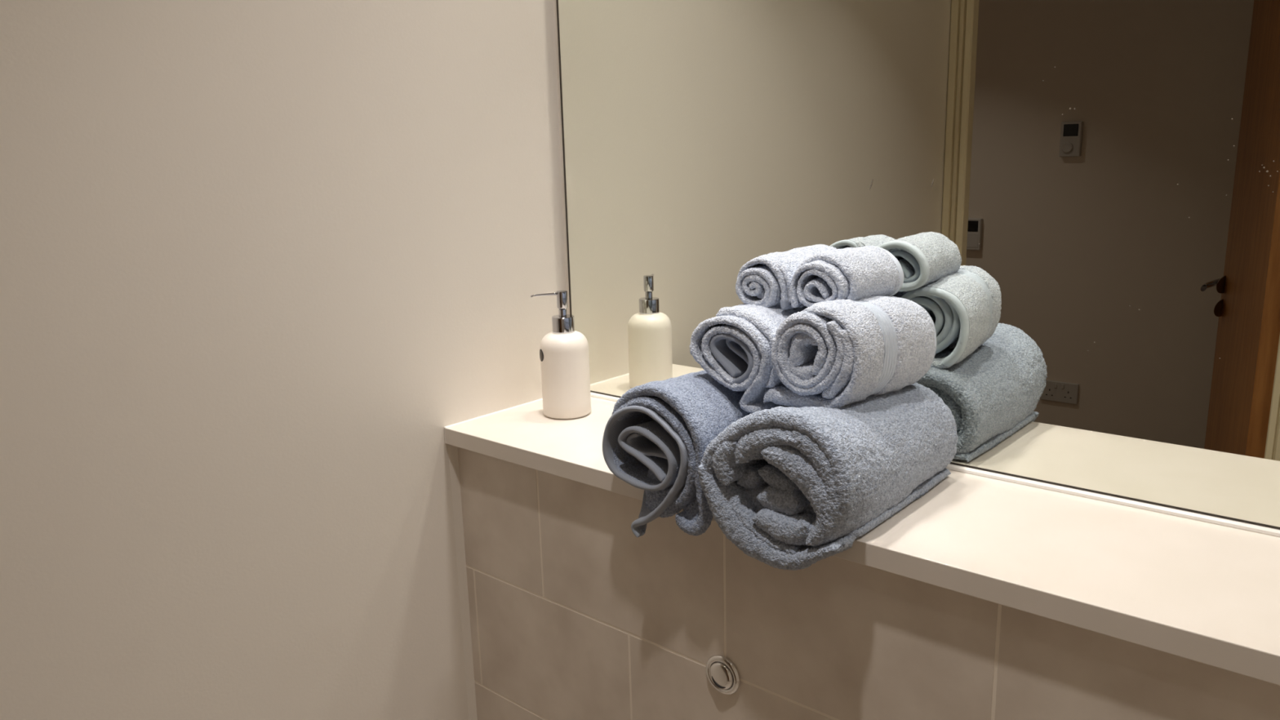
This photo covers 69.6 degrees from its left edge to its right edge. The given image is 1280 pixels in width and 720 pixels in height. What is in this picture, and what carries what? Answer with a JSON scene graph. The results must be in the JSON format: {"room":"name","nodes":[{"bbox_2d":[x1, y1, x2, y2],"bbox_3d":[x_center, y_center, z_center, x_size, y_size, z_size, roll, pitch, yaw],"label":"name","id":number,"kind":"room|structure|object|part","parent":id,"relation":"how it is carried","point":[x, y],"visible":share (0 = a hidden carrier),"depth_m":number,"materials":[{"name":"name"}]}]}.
{"room":"bathroom","nodes":[
{"label":"bathroom","id":0,"kind":"room"},
{"bbox_2d":[0,0,567,719],"bbox_3d":[-0.634,0.059,0.958,0.100,2.400,1.660,9,16,40],"label":"wall","id":1,"kind":"structure","parent":0,"point":[258,259],"depth_m":1.08,"materials":[{"name":"beige paint"}]},
{"bbox_2d":[448,444,477,719],"bbox_3d":[-0.254,0.632,1.433,0.006,1.056,0.013,9,16,40],"label":"trim","id":2,"kind":"structure","parent":1,"relation":"attached to","point":[452,450],"depth_m":1.36,"materials":[{"name":"beige paint"}]},
{"bbox_2d":[444,398,542,444],"bbox_3d":[-0.194,0.084,1.401,0.005,0.025,0.254,9,16,40],"label":"trim","id":3,"kind":"structure","parent":1,"relation":"attached to","point":[540,398],"depth_m":1.36,"materials":[{"name":"white"}]},
{"bbox_2d":[553,0,569,314],"bbox_3d":[0.596,0.033,0.925,1.800,2.400,0.094,9,16,40],"label":"wall","id":4,"kind":"structure","parent":0,"point":[554,1],"depth_m":1.41,"materials":[{"name":"beige paint"}]},
{"bbox_2d":[555,0,1279,529],"bbox_3d":[0.547,-0.429,0.785,1.767,1.194,0.006,9,16,40],"label":"mirror","id":5,"kind":"object","parent":4,"relation":"attached to","point":[1080,199],"visible":0.98,"depth_m":1.00,"materials":[{"name":"clear mirror"}]},
{"bbox_2d":[457,447,1279,719],"bbox_3d":[0.506,0.719,0.949,1.800,1.056,0.237,9,16,40],"label":"wall","id":6,"kind":"structure","parent":0,"point":[575,615],"depth_m":1.04,"materials":[{"name":"tile"}]},
{"bbox_2d":[706,654,740,694],"bbox_3d":[0.094,0.363,1.059,0.048,0.048,0.009,9,16,40],"label":"button","id":7,"kind":"object","parent":6,"relation":"attached to","point":[722,674],"visible":1,"depth_m":1.05,"materials":[{"name":"silver metal"}]},
{"bbox_3d":[0.094,0.363,1.060,0.032,0.032,0.008,9,16,40],"label":"push plate","id":8,"kind":"part","parent":7,"relation":"part of","materials":[{"name":"silver metal"}]},
{"bbox_2d":[444,396,1279,685],"bbox_3d":[0.487,0.194,0.823,1.794,0.024,0.256,9,16,40],"label":"countertop","id":9,"kind":"structure","parent":6,"relation":"on","point":[1208,593],"depth_m":0.85,"materials":[{"name":"white stone"}]},
{"bbox_2d":[530,289,591,419],"bbox_3d":[-0.111,-0.010,1.336,0.070,0.182,0.075,9,16,40],"label":"soap dispenser","id":10,"kind":"object","parent":9,"relation":"on","point":[564,357],"visible":1,"depth_m":1.32,"materials":[{"name":"beige ceramic"}]},
{"bbox_3d":[-0.135,-0.093,1.311,0.042,0.004,0.004,-6,13,-18],"label":"spout","id":11,"kind":"part","parent":10,"relation":"part of","materials":[{"name":"silver metal"}]},
{"bbox_3d":[-0.111,-0.071,1.324,0.011,0.015,0.011,9,16,40],"label":"stem","id":12,"kind":"part","parent":10,"relation":"part of","materials":[{"name":"silver metal"}]},
{"bbox_2d":[602,369,794,537],"bbox_3d":[0.093,0.095,1.104,0.148,0.181,0.253,9,16,40],"label":"bath towel","id":13,"kind":"object","parent":9,"relation":"on","point":[657,434],"visible":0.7,"depth_m":1.01,"materials":[{"name":"grey fabric"}]},
{"bbox_2d":[697,382,958,570],"bbox_3d":[0.210,0.105,1.000,0.182,0.167,0.266,9,16,40],"label":"bath towel","id":14,"kind":"object","parent":9,"relation":"on","point":[792,488],"visible":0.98,"depth_m":0.91,"materials":[{"name":"grey fabric"}]},
{"bbox_2d":[689,303,807,413],"bbox_3d":[0.154,-0.012,1.066,0.119,0.115,0.170,10,17,43],"label":"hand towel","id":15,"kind":"object","parent":14,"relation":"on","point":[734,346],"visible":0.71,"depth_m":1.01,"materials":[{"name":"grey fabric"}]},
{"bbox_2d":[735,244,836,310],"bbox_3d":[0.177,-0.097,1.067,0.080,0.064,0.129,9,16,40],"label":"cloth","id":16,"kind":"object","parent":15,"relation":"on","point":[764,280],"visible":0.65,"depth_m":1.02,"materials":[{"name":"grey fabric"}]},
{"bbox_2d":[763,295,936,408],"bbox_3d":[0.228,-0.013,1.002,0.132,0.117,0.164,9,16,40],"label":"hand towel","id":17,"kind":"object","parent":14,"relation":"on","point":[836,353],"visible":0.99,"depth_m":0.95,"materials":[{"name":"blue fabric"}]},
{"bbox_2d":[789,245,903,307],"bbox_3d":[0.230,-0.092,1.023,0.080,0.065,0.125,9,16,40],"label":"cloth","id":18,"kind":"object","parent":17,"relation":"on","point":[853,273],"visible":0.91,"depth_m":0.99,"materials":[{"name":"blue"}]},
{"bbox_2d":[590,391,1279,537],"bbox_3d":[0.567,0.159,0.910,1.796,0.010,0.010,9,16,40],"label":"trim","id":19,"kind":"structure","parent":6,"relation":"attached to","point":[1178,513],"depth_m":0.96,"materials":[{"name":"white"}]}
]}

